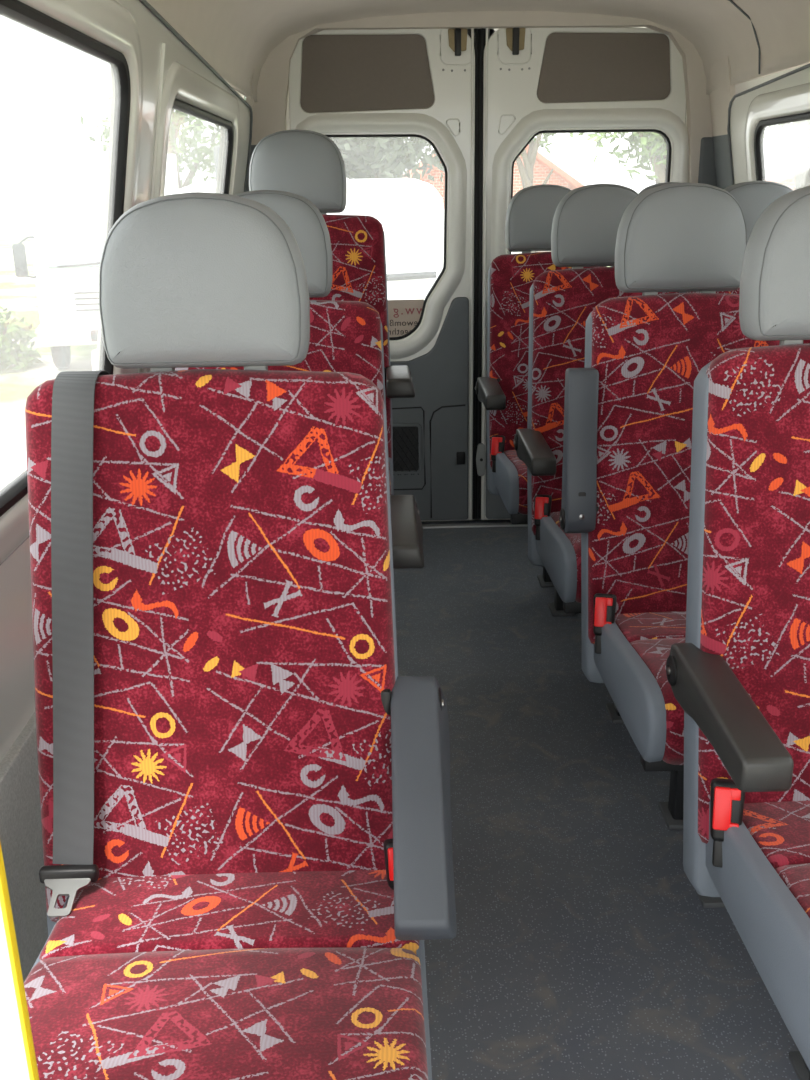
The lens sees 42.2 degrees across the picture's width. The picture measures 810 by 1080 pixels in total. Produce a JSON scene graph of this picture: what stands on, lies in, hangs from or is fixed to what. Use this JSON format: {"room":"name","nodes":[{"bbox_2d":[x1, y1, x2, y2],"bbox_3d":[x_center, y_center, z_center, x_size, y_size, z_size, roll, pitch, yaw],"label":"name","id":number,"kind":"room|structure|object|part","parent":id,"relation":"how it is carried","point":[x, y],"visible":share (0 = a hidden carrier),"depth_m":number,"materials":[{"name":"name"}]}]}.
{"room":"vehicle interior","nodes":[
{"label":"vehicle interior","id":0,"kind":"room"},
{"bbox_2d":[0,0,249,762],"bbox_3d":[-0.562,-0.323,2.482,0.190,1.683,3.070,-1,19,-1],"label":"wall","id":1,"kind":"structure","parent":0,"point":[17,689],"depth_m":1.91,"materials":[{"name":"white paint"}]},
{"bbox_2d":[0,712,47,981],"bbox_3d":[-0.589,0.211,2.619,0.020,0.505,2.950,-1,19,-1],"label":"wall panel","id":2,"kind":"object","parent":1,"relation":"attached to","point":[20,812],"depth_m":1.55,"materials":[{"name":"grey plastic"}]},
{"bbox_2d":[0,0,142,565],"bbox_3d":[-0.532,-0.387,1.511,0.154,0.811,1.168,-1,19,-1],"label":"window","id":3,"kind":"structure","parent":1,"relation":"in","point":[105,30],"depth_m":1.69,"materials":[{"name":"white paint"}]},
{"bbox_2d":[138,43,164,372],"bbox_3d":[-0.543,-0.648,2.230,0.135,0.742,0.010,-1,19,-1],"label":"trim","id":4,"kind":"structure","parent":1,"relation":"attached to","point":[163,44],"depth_m":2.16,"materials":[{"name":"white paint"}]},
{"bbox_2d":[142,61,239,372],"bbox_3d":[-0.559,-0.817,2.817,0.146,0.761,1.198,-1,19,-1],"label":"window","id":5,"kind":"structure","parent":1,"relation":"in","point":[185,90],"depth_m":2.53,"materials":[{"name":"white paint"}]},
{"bbox_2d":[139,0,252,191],"bbox_3d":[-0.480,-0.787,2.258,0.096,0.626,2.938,-2,19,-3],"label":"trim","id":6,"kind":"structure","parent":1,"relation":"attached to","point":[145,3],"depth_m":2.61,"materials":[{"name":"grey plastic"}]},
{"bbox_2d":[246,69,254,111],"bbox_3d":[-0.533,-1.484,3.606,0.056,0.243,0.120,-1,19,-1],"label":"trim","id":7,"kind":"structure","parent":1,"relation":"attached to","point":[249,99],"depth_m":3.55,"materials":[{"name":"beige plastic"}]},
{"bbox_2d":[146,0,809,101],"bbox_3d":[0.310,-0.909,1.329,1.624,0.323,4.888,-1,19,-1],"label":"ceiling","id":8,"kind":"structure","parent":0,"point":[236,38],"depth_m":3.24,"materials":[{"name":"beige plastic"}]},
{"bbox_2d":[251,11,711,182],"bbox_3d":[0.279,-0.936,3.880,1.870,1.883,0.050,-1,19,-1],"label":"door frame","id":9,"kind":"structure","parent":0,"point":[270,108],"depth_m":3.60,"materials":[{"name":"beige plastic"}]},
{"bbox_2d":[213,145,255,190],"bbox_3d":[-0.549,-0.714,3.920,0.225,1.425,0.035,-1,19,-1],"label":"trim","id":10,"kind":"structure","parent":9,"relation":"attached to","point":[216,148],"depth_m":3.69,"materials":[{"name":"grey plastic"}]},
{"bbox_2d":[286,28,492,521],"bbox_3d":[-0.074,-0.939,3.911,0.838,1.943,0.087,-1,19,-1],"label":"door","id":11,"kind":"structure","parent":9,"relation":"in","point":[419,83],"depth_m":3.74,"materials":[{"name":"white paint"}]},
{"bbox_2d":[392,427,418,474],"bbox_3d":[-0.009,-0.346,4.070,0.132,0.196,0.005,-1,19,-1],"label":"grille","id":12,"kind":"object","parent":11,"relation":"attached to","point":[405,439],"depth_m":4.07,"materials":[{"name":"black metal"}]},
{"bbox_2d":[388,299,423,336],"bbox_3d":[-0.092,-0.832,3.963,0.426,0.145,0.002,-1,19,-1],"label":"window sticker","id":13,"kind":"object","parent":11,"relation":"attached to","point":[403,315],"visible":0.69,"depth_m":3.96,"materials":[{"name":"white paper"}]},
{"bbox_3d":[-0.007,-0.353,4.069,0.147,0.203,0.010,-1,19,-1],"label":"grille frame","id":14,"kind":"part","parent":11,"relation":"part of","materials":[{"name":"grey plastic"}]},
{"bbox_3d":[0.182,-1.727,3.628,0.067,0.075,0.008,-1,19,-1],"label":"latch plate","id":15,"kind":"part","parent":11,"relation":"part of","materials":[{"name":"metal"}]},
{"bbox_2d":[456,452,464,464],"bbox_3d":[0.217,-0.319,4.086,0.034,0.050,0.012,-1,19,-1],"label":"socket","id":16,"kind":"object","parent":11,"relation":"attached to","point":[460,456],"depth_m":4.08,"materials":[{"name":"black plastic"}]},
{"bbox_2d":[422,523,527,528],"bbox_3d":[0.300,-0.058,4.150,1.420,0.008,0.035,-1,19,-1],"label":"trim","id":17,"kind":"structure","parent":9,"relation":"attached to","point":[468,525],"depth_m":4.14,"materials":[{"name":"metal"}]},
{"bbox_2d":[468,28,488,518],"bbox_3d":[0.269,-0.947,3.933,0.075,1.810,0.072,-1,19,-1],"label":"door seal","id":18,"kind":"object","parent":9,"relation":"attached to","point":[479,34],"depth_m":3.85,"materials":[{"name":"black rubber"}]},
{"bbox_2d":[467,27,688,520],"bbox_3d":[0.652,-0.952,3.921,0.908,1.938,0.086,-1,19,-1],"label":"door","id":19,"kind":"structure","parent":9,"relation":"in","point":[536,81],"depth_m":3.70,"materials":[{"name":"white paint"}]},
{"bbox_3d":[0.298,-0.314,4.104,0.042,0.130,0.014,-1,19,-1],"label":"strike plate","id":20,"kind":"part","parent":19,"relation":"part of","materials":[{"name":"grey metal"}]},
{"bbox_3d":[0.382,-1.731,3.631,0.067,0.075,0.008,-1,19,-1],"label":"latch plate","id":21,"kind":"part","parent":19,"relation":"part of","materials":[{"name":"metal"}]},
{"bbox_2d":[698,137,716,186],"bbox_3d":[1.137,-0.751,3.940,0.162,1.425,0.035,-1,19,-1],"label":"trim","id":22,"kind":"structure","parent":9,"relation":"attached to","point":[707,173],"depth_m":3.72,"materials":[{"name":"grey plastic"}]},
{"bbox_2d":[393,520,798,1079],"bbox_3d":[0.338,0.731,1.899,1.850,0.050,4.920,-1,19,-1],"label":"floor","id":23,"kind":"structure","parent":0,"point":[584,947],"depth_m":2.03,"materials":[{"name":"rubber"}]},
{"bbox_2d":[0,842,38,1079],"bbox_3d":[-0.385,0.572,0.797,0.262,0.980,0.010,-1,19,-1],"label":"handrail","id":24,"kind":"object","parent":23,"relation":"on","point":[17,1052],"visible":1,"depth_m":0.71,"materials":[{"name":"yellow metal"}]},
{"bbox_2d":[24,192,456,1079],"bbox_3d":[-0.207,0.286,1.171,0.539,1.277,0.719,-1,19,-1],"label":"passenger seat","id":25,"kind":"object","parent":23,"relation":"on","point":[247,871],"visible":1,"depth_m":1.28,"materials":[{"name":"fabric"}]},
{"bbox_2d":[28,896,68,974],"bbox_3d":[-0.418,0.541,1.169,0.010,0.152,0.532,-1,19,-1],"label":"base","id":26,"kind":"object","parent":25,"relation":"on","point":[62,913],"depth_m":1.24,"materials":[{"name":"plastic"}]},
{"bbox_3d":[-0.302,-0.213,1.310,0.028,0.060,0.020,-1,19,-1],"label":"post","id":27,"kind":"part","parent":25,"relation":"part of","materials":[{"name":"grey metal"}]},
{"bbox_3d":[-0.242,0.142,1.336,0.462,0.695,0.196,-1,19,-1],"label":"backrest","id":28,"kind":"part","parent":25,"relation":"part of","materials":[{"name":"fabric"}]},
{"bbox_2d":[24,870,427,1079],"bbox_3d":[-0.199,0.526,1.138,0.440,0.158,0.497,-1,19,-1],"label":"seat cushion","id":29,"kind":"object","parent":25,"relation":"on","point":[138,974],"depth_m":1.12,"materials":[{"name":"fabric"}]},
{"bbox_3d":[-0.186,-0.216,1.312,0.028,0.060,0.020,-1,19,-1],"label":"post","id":30,"kind":"part","parent":25,"relation":"part of","materials":[{"name":"grey metal"}]},
{"bbox_2d":[416,940,431,1079],"bbox_3d":[0.019,0.531,1.174,0.010,0.152,0.532,-1,19,-1],"label":"base","id":31,"kind":"object","parent":25,"relation":"on","point":[423,1051],"depth_m":1.07,"materials":[{"name":"plastic"}]},
{"bbox_3d":[0.022,0.308,1.258,0.076,0.198,0.302,-1,19,-1],"label":"armrest","id":32,"kind":"part","parent":25,"relation":"part of","materials":[{"name":"grey plastic"}]},
{"bbox_2d":[175,190,424,568],"bbox_3d":[-0.227,0.016,1.972,0.532,1.277,0.712,-1,19,-1],"label":"passenger seat","id":33,"kind":"object","parent":23,"relation":"on","point":[346,336],"visible":0.21,"depth_m":2.08,"materials":[{"name":"fabric"}]},
{"bbox_3d":[-0.264,-0.128,2.138,0.462,0.695,0.196,-1,19,-1],"label":"backrest","id":34,"kind":"part","parent":33,"relation":"part of","materials":[{"name":"fabric"}]},
{"bbox_3d":[0.001,-0.011,2.025,0.076,0.074,0.330,-1,19,-1],"label":"armrest","id":35,"kind":"part","parent":33,"relation":"part of","materials":[{"name":"black plastic"}]},
{"bbox_2d":[249,129,414,494],"bbox_3d":[-0.234,-0.291,2.654,0.530,1.422,0.712,-1,19,-1],"label":"passenger seat","id":36,"kind":"object","parent":23,"relation":"on","point":[308,164],"visible":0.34,"depth_m":2.72,"materials":[{"name":"fabric"}]},
{"bbox_3d":[-0.272,-0.503,2.797,0.462,0.695,0.196,-1,19,-1],"label":"backrest","id":37,"kind":"part","parent":36,"relation":"part of","materials":[{"name":"fabric"}]},
{"bbox_2d":[389,465,390,494],"bbox_3d":[-0.261,-0.119,2.598,0.454,0.158,0.497,-1,19,-1],"label":"seat cushion","id":38,"kind":"object","parent":36,"relation":"on","point":[389,465],"depth_m":2.54,"materials":[{"name":"plastic"}]},
{"bbox_2d":[388,457,392,494],"bbox_3d":[-0.036,-0.114,2.635,0.010,0.152,0.532,-1,19,-1],"label":"cushion","id":39,"kind":"object","parent":36,"relation":"on","point":[390,459],"depth_m":2.64,"materials":[{"name":"plastic"}]},
{"bbox_3d":[-0.009,-0.395,2.682,0.076,0.089,0.331,-1,19,-1],"label":"armrest","id":40,"kind":"part","parent":36,"relation":"part of","materials":[{"name":"black plastic"}]},
{"bbox_2d":[475,182,678,615],"bbox_3d":[0.662,-0.443,3.285,0.857,1.277,0.712,-1,19,-1],"label":"passenger seat","id":41,"kind":"object","parent":23,"relation":"on","point":[503,393],"visible":0.27,"depth_m":3.39,"materials":[{"name":"fabric"}]},
{"bbox_3d":[0.272,-0.457,3.331,0.060,0.074,0.330,-1,19,-1],"label":"armrest","id":42,"kind":"part","parent":41,"relation":"part of","materials":[{"name":"black plastic"}]},
{"bbox_2d":[494,453,518,513],"bbox_3d":[0.310,-0.199,3.278,0.028,0.152,0.532,-1,19,-1],"label":"base","id":43,"kind":"object","parent":41,"relation":"on","point":[506,468],"depth_m":3.12,"materials":[{"name":"plastic"}]},
{"bbox_2d":[504,450,527,514],"bbox_3d":[0.506,-0.199,3.251,0.372,0.158,0.497,-1,19,-1],"label":"seat cushion","id":44,"kind":"object","parent":41,"relation":"on","point":[517,468],"depth_m":3.03,"materials":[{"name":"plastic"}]},
{"bbox_3d":[0.686,-0.127,3.295,0.744,0.036,0.380,-1,19,-1],"label":"seat frame","id":45,"kind":"part","parent":41,"relation":"part of","materials":[{"name":"black metal"}]},
{"bbox_3d":[0.488,0.138,3.550,0.070,0.012,0.090,-1,19,-1],"label":"foot plate","id":46,"kind":"part","parent":41,"relation":"part of","materials":[{"name":"metal"}]},
{"bbox_3d":[0.486,-0.010,3.499,0.040,0.325,0.050,-1,19,-1],"label":"leg","id":47,"kind":"part","parent":41,"relation":"part of","materials":[{"name":"black metal"}]},
{"bbox_3d":[0.473,-0.583,3.449,0.398,0.695,0.196,-1,19,-1],"label":"backrest","id":48,"kind":"part","parent":41,"relation":"part of","materials":[{"name":"fabric"}]},
{"bbox_3d":[0.490,0.070,3.263,0.040,0.325,0.050,-1,19,-1],"label":"leg","id":49,"kind":"part","parent":41,"relation":"part of","materials":[{"name":"black metal"}]},
{"bbox_3d":[0.493,0.218,3.313,0.070,0.012,0.090,-1,19,-1],"label":"foot plate","id":50,"kind":"part","parent":41,"relation":"part of","materials":[{"name":"metal"}]},
{"bbox_2d":[513,181,792,723],"bbox_3d":[0.722,-0.223,2.630,0.857,1.277,0.712,-1,19,-1],"label":"passenger seat","id":51,"kind":"object","parent":23,"relation":"on","point":[586,221],"visible":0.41,"depth_m":2.73,"materials":[{"name":"fabric"}]},
{"bbox_3d":[0.332,-0.218,2.683,0.060,0.074,0.330,-1,19,-1],"label":"armrest","id":52,"kind":"part","parent":51,"relation":"part of","materials":[{"name":"black plastic"}]},
{"bbox_2d":[536,516,576,602],"bbox_3d":[0.370,0.022,2.623,0.028,0.152,0.532,-1,19,-1],"label":"base","id":53,"kind":"object","parent":51,"relation":"on","point":[557,549],"depth_m":2.48,"materials":[{"name":"plastic"}]},
{"bbox_2d":[550,512,580,602],"bbox_3d":[0.566,0.021,2.596,0.372,0.158,0.497,-1,19,-1],"label":"seat cushion","id":54,"kind":"object","parent":51,"relation":"on","point":[571,542],"depth_m":2.39,"materials":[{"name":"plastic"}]},
{"bbox_3d":[0.745,0.093,2.640,0.744,0.036,0.380,-1,19,-1],"label":"seat frame","id":55,"kind":"part","parent":51,"relation":"part of","materials":[{"name":"black metal"}]},
{"bbox_3d":[0.532,-0.363,2.794,0.398,0.695,0.196,-1,19,-1],"label":"backrest","id":56,"kind":"part","parent":51,"relation":"part of","materials":[{"name":"fabric"}]},
{"bbox_3d":[0.552,0.438,2.658,0.070,0.012,0.090,-1,19,-1],"label":"foot plate","id":57,"kind":"part","parent":51,"relation":"part of","materials":[{"name":"metal"}]},
{"bbox_3d":[0.934,-0.372,2.799,0.398,0.695,0.196,-1,19,-1],"label":"backrest","id":58,"kind":"part","parent":51,"relation":"part of","materials":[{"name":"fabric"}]},
{"bbox_2d":[559,182,809,907],"bbox_3d":[0.751,0.002,1.962,0.869,1.277,0.712,-1,19,-1],"label":"passenger seat","id":59,"kind":"object","parent":23,"relation":"on","point":[628,413],"visible":0.62,"depth_m":2.07,"materials":[{"name":"fabric"}]},
{"bbox_3d":[0.350,-0.173,2.091,0.060,0.330,0.080,-1,19,-1],"label":"armrest","id":60,"kind":"part","parent":59,"relation":"part of","materials":[{"name":"grey plastic"}]},
{"bbox_2d":[594,621,665,761],"bbox_3d":[0.404,0.247,1.954,0.028,0.152,0.532,-1,19,-1],"label":"base","id":61,"kind":"object","parent":59,"relation":"on","point":[634,682],"depth_m":1.83,"materials":[{"name":"plastic"}]},
{"bbox_2d":[614,611,685,764],"bbox_3d":[0.601,0.246,1.927,0.372,0.158,0.497,-1,19,-1],"label":"seat cushion","id":62,"kind":"object","parent":59,"relation":"on","point":[648,637],"depth_m":1.85,"materials":[{"name":"fabric"}]},
{"bbox_3d":[0.490,-0.493,2.100,0.028,0.060,0.020,-1,19,-1],"label":"post","id":63,"kind":"part","parent":59,"relation":"part of","materials":[{"name":"grey metal"}]},
{"bbox_3d":[0.780,0.318,1.971,0.744,0.036,0.380,-1,19,-1],"label":"seat frame","id":64,"kind":"part","parent":59,"relation":"part of","materials":[{"name":"black metal"}]},
{"bbox_3d":[0.582,0.583,2.226,0.070,0.012,0.090,-1,19,-1],"label":"foot plate","id":65,"kind":"part","parent":59,"relation":"part of","materials":[{"name":"metal"}]},
{"bbox_3d":[0.580,0.435,2.176,0.040,0.325,0.050,-1,19,-1],"label":"leg","id":66,"kind":"part","parent":59,"relation":"part of","materials":[{"name":"black metal"}]},
{"bbox_3d":[0.567,-0.138,2.126,0.398,0.695,0.196,-1,19,-1],"label":"backrest","id":67,"kind":"part","parent":59,"relation":"part of","materials":[{"name":"fabric"}]},
{"bbox_3d":[0.606,-0.496,2.101,0.028,0.060,0.020,-1,19,-1],"label":"post","id":68,"kind":"part","parent":59,"relation":"part of","materials":[{"name":"grey metal"}]},
{"bbox_3d":[0.587,0.663,1.989,0.070,0.012,0.090,-1,19,-1],"label":"foot plate","id":69,"kind":"part","parent":59,"relation":"part of","materials":[{"name":"metal"}]},
{"bbox_2d":[666,185,809,1079],"bbox_3d":[0.801,0.222,1.308,0.853,1.277,0.712,-1,19,-1],"label":"passenger seat","id":70,"kind":"object","parent":23,"relation":"on","point":[739,677],"visible":1,"depth_m":1.42,"materials":[{"name":"fabric"}]},
{"bbox_3d":[0.413,0.229,1.361,0.060,0.074,0.330,-1,19,-1],"label":"armrest","id":71,"kind":"part","parent":70,"relation":"part of","materials":[{"name":"black plastic"}]},
{"bbox_3d":[0.610,0.082,1.472,0.398,0.695,0.196,-1,19,-1],"label":"backrest","id":72,"kind":"part","parent":70,"relation":"part of","materials":[{"name":"fabric"}]},
{"bbox_2d":[705,802,809,1069],"bbox_3d":[0.447,0.466,1.301,0.028,0.152,0.532,-1,19,-1],"label":"base","id":73,"kind":"object","parent":70,"relation":"on","point":[769,911],"depth_m":1.28,"materials":[{"name":"plastic"}]},
{"bbox_2d":[742,801,809,917],"bbox_3d":[0.643,0.466,1.274,0.372,0.158,0.497,-1,19,-1],"label":"seat cushion","id":74,"kind":"object","parent":70,"relation":"on","point":[776,834],"depth_m":1.36,"materials":[{"name":"fabric"}]},
{"bbox_3d":[0.532,-0.274,1.446,0.028,0.060,0.020,-1,19,-1],"label":"post","id":75,"kind":"part","parent":70,"relation":"part of","materials":[{"name":"grey metal"}]},
{"bbox_3d":[0.625,0.803,1.573,0.070,0.012,0.090,-1,19,-1],"label":"foot plate","id":76,"kind":"part","parent":70,"relation":"part of","materials":[{"name":"metal"}]},
{"bbox_2d":[730,64,809,183],"bbox_3d":[1.195,-0.068,1.636,0.190,1.683,4.900,-1,19,-1],"label":"wall","id":77,"kind":"structure","parent":0,"point":[740,106],"depth_m":3.37,"materials":[{"name":"white paint"}]},
{"bbox_2d":[712,134,731,188],"bbox_3d":[1.152,-1.093,3.696,0.126,0.628,0.240,-1,19,-1],"label":"trim","id":78,"kind":"structure","parent":77,"relation":"attached to","point":[720,143],"depth_m":3.64,"materials":[{"name":"grey plastic"}]},
{"bbox_2d":[709,56,735,136],"bbox_3d":[1.075,-1.498,3.563,0.056,0.243,0.250,-1,19,-1],"label":"trim","id":79,"kind":"structure","parent":77,"relation":"attached to","point":[720,98],"depth_m":3.54,"materials":[{"name":"beige plastic"}]},
{"bbox_2d":[728,0,760,73],"bbox_3d":[0.874,-1.503,3.070,0.400,0.257,0.021,-5,19,-12],"label":"trim","id":80,"kind":"structure","parent":77,"relation":"attached to","point":[731,1],"depth_m":3.11,"materials":[{"name":"grey plastic"}]},
{"bbox_2d":[727,63,809,184],"bbox_3d":[1.099,-0.508,1.348,0.097,0.626,4.638,-1,19,1],"label":"trim","id":81,"kind":"structure","parent":77,"relation":"attached to","point":[807,65],"depth_m":3.33,"materials":[{"name":"grey plastic"}]},
{"bbox_2d":[744,82,809,181],"bbox_3d":[1.149,-0.830,2.798,0.142,0.741,1.348,-1,19,-1],"label":"window","id":82,"kind":"structure","parent":77,"relation":"in","point":[791,104],"depth_m":3.12,"materials":[{"name":"white paint"}]},
{"label":"outside","id":83,"kind":"structure","parent":0,"visible":0},
{"bbox_2d":[0,235,609,489],"bbox_3d":[-0.183,-1.900,12.021,90.000,0.080,90.000,-1,19,-1],"label":"ground","id":84,"kind":"structure","parent":83,"point":[17,294],"depth_m":13.04,"materials":[{"name":"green plant"}]},
{"bbox_2d":[0,305,43,371],"bbox_3d":[-5.210,-2.527,13.002,1.329,0.892,1.247,-1,19,-1],"label":"shrub","id":85,"kind":"object","parent":84,"relation":"on","point":[21,355],"visible":1,"depth_m":12.95,"materials":[{"name":"green plant"}]},
{"bbox_2d":[91,349,96,370],"bbox_3d":[-2.531,-1.215,8.830,0.140,0.780,0.140,-1,19,-1],"label":"marker post","id":86,"kind":"object","parent":84,"relation":"on","point":[93,357],"visible":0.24,"depth_m":8.68,"materials":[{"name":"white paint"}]},
{"bbox_2d":[12,154,178,367],"bbox_3d":[-3.993,-4.014,14.654,2.059,2.508,5.712,-5,19,-11],"label":"vehicle","id":87,"kind":"object","parent":84,"relation":"on","point":[67,212],"visible":0.49,"depth_m":12.13,"materials":[{"name":"white paint"}]},
{"bbox_2d":[12,236,35,277],"bbox_3d":[-4.310,-3.214,11.956,0.118,0.463,0.292,15,25,40],"label":"mirror","id":88,"kind":"object","parent":87,"relation":"attached to","point":[19,252],"depth_m":11.90,"materials":[{"name":"plastic"}]},
{"bbox_2d":[74,291,98,310],"bbox_3d":[-3.422,-2.799,12.268,0.836,0.217,0.026,-5,19,-11],"label":"grille","id":89,"kind":"object","parent":87,"relation":"attached to","point":[83,300],"depth_m":12.21,"materials":[{"name":"plastic"}]},
{"bbox_3d":[-3.386,-2.394,12.258,0.546,0.132,0.011,-5,19,-11],"label":"number plate","id":90,"kind":"part","parent":87,"relation":"part of","materials":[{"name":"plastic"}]},
{"bbox_2d":[80,97,219,188],"bbox_3d":[-4.727,-7.449,22.052,3.589,4.347,3.114,-1,19,-1],"label":"tree","id":91,"kind":"object","parent":84,"relation":"on","point":[178,118],"visible":0.38,"depth_m":22.04,"materials":[{"name":"green plant"}]},
{"bbox_2d":[174,178,443,299],"bbox_3d":[-0.813,-2.139,9.414,1.960,2.060,4.360,-2,19,-4],"label":"van","id":92,"kind":"object","parent":84,"relation":"on","point":[410,211],"visible":0.09,"depth_m":7.42,"materials":[{"name":"white paint"}]},
{"bbox_2d":[194,96,443,182],"bbox_3d":[-0.823,-4.695,14.622,3.793,3.591,2.938,7,20,23],"label":"tree","id":93,"kind":"object","parent":84,"relation":"on","point":[363,157],"visible":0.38,"depth_m":13.49,"materials":[{"name":"green plant"}]},
{"bbox_2d":[403,145,583,253],"bbox_3d":[1.661,-8.330,25.717,4.022,3.284,6.600,-2,19,-4],"label":"house","id":94,"kind":"structure","parent":84,"relation":"on","point":[543,166],"depth_m":22.72,"materials":[{"name":"red brick"}]},
{"bbox_2d":[516,133,555,252],"bbox_3d":[1.993,-5.883,18.147,1.436,3.495,1.321,-1,19,-1],"label":"tree","id":95,"kind":"object","parent":84,"relation":"on","point":[526,174],"visible":0.15,"depth_m":17.87,"materials":[{"name":"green plant"}]},
{"bbox_3d":[1.973,-7.027,17.761,1.436,1.080,1.321,-1,19,-1],"label":"crown","id":96,"kind":"part","parent":95,"relation":"part of","materials":[{"name":"green plant"}]},
{"bbox_2d":[570,129,776,183],"bbox_3d":[3.277,-4.264,13.344,2.668,3.457,1.520,7,20,23],"label":"tree","id":97,"kind":"object","parent":84,"relation":"on","point":[653,146],"visible":0.17,"depth_m":13.16,"materials":[{"name":"green plant"}]},
{"bbox_2d":[766,171,794,190],"bbox_3d":[9.104,-6.607,21.471,6.146,2.488,7.600,5,20,18],"label":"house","id":98,"kind":"structure","parent":84,"relation":"on","point":[787,179],"depth_m":18.30,"materials":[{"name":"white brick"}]},
{"bbox_2d":[766,120,809,189],"bbox_3d":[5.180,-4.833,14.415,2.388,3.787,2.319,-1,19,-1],"label":"tree","id":99,"kind":"object","parent":84,"relation":"on","point":[799,139],"visible":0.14,"depth_m":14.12,"materials":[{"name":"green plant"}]},
{"bbox_3d":[5.163,-5.813,14.084,2.388,1.718,2.319,-1,19,-1],"label":"crown","id":100,"kind":"part","parent":99,"relation":"part of","materials":[{"name":"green plant"}]}
]}

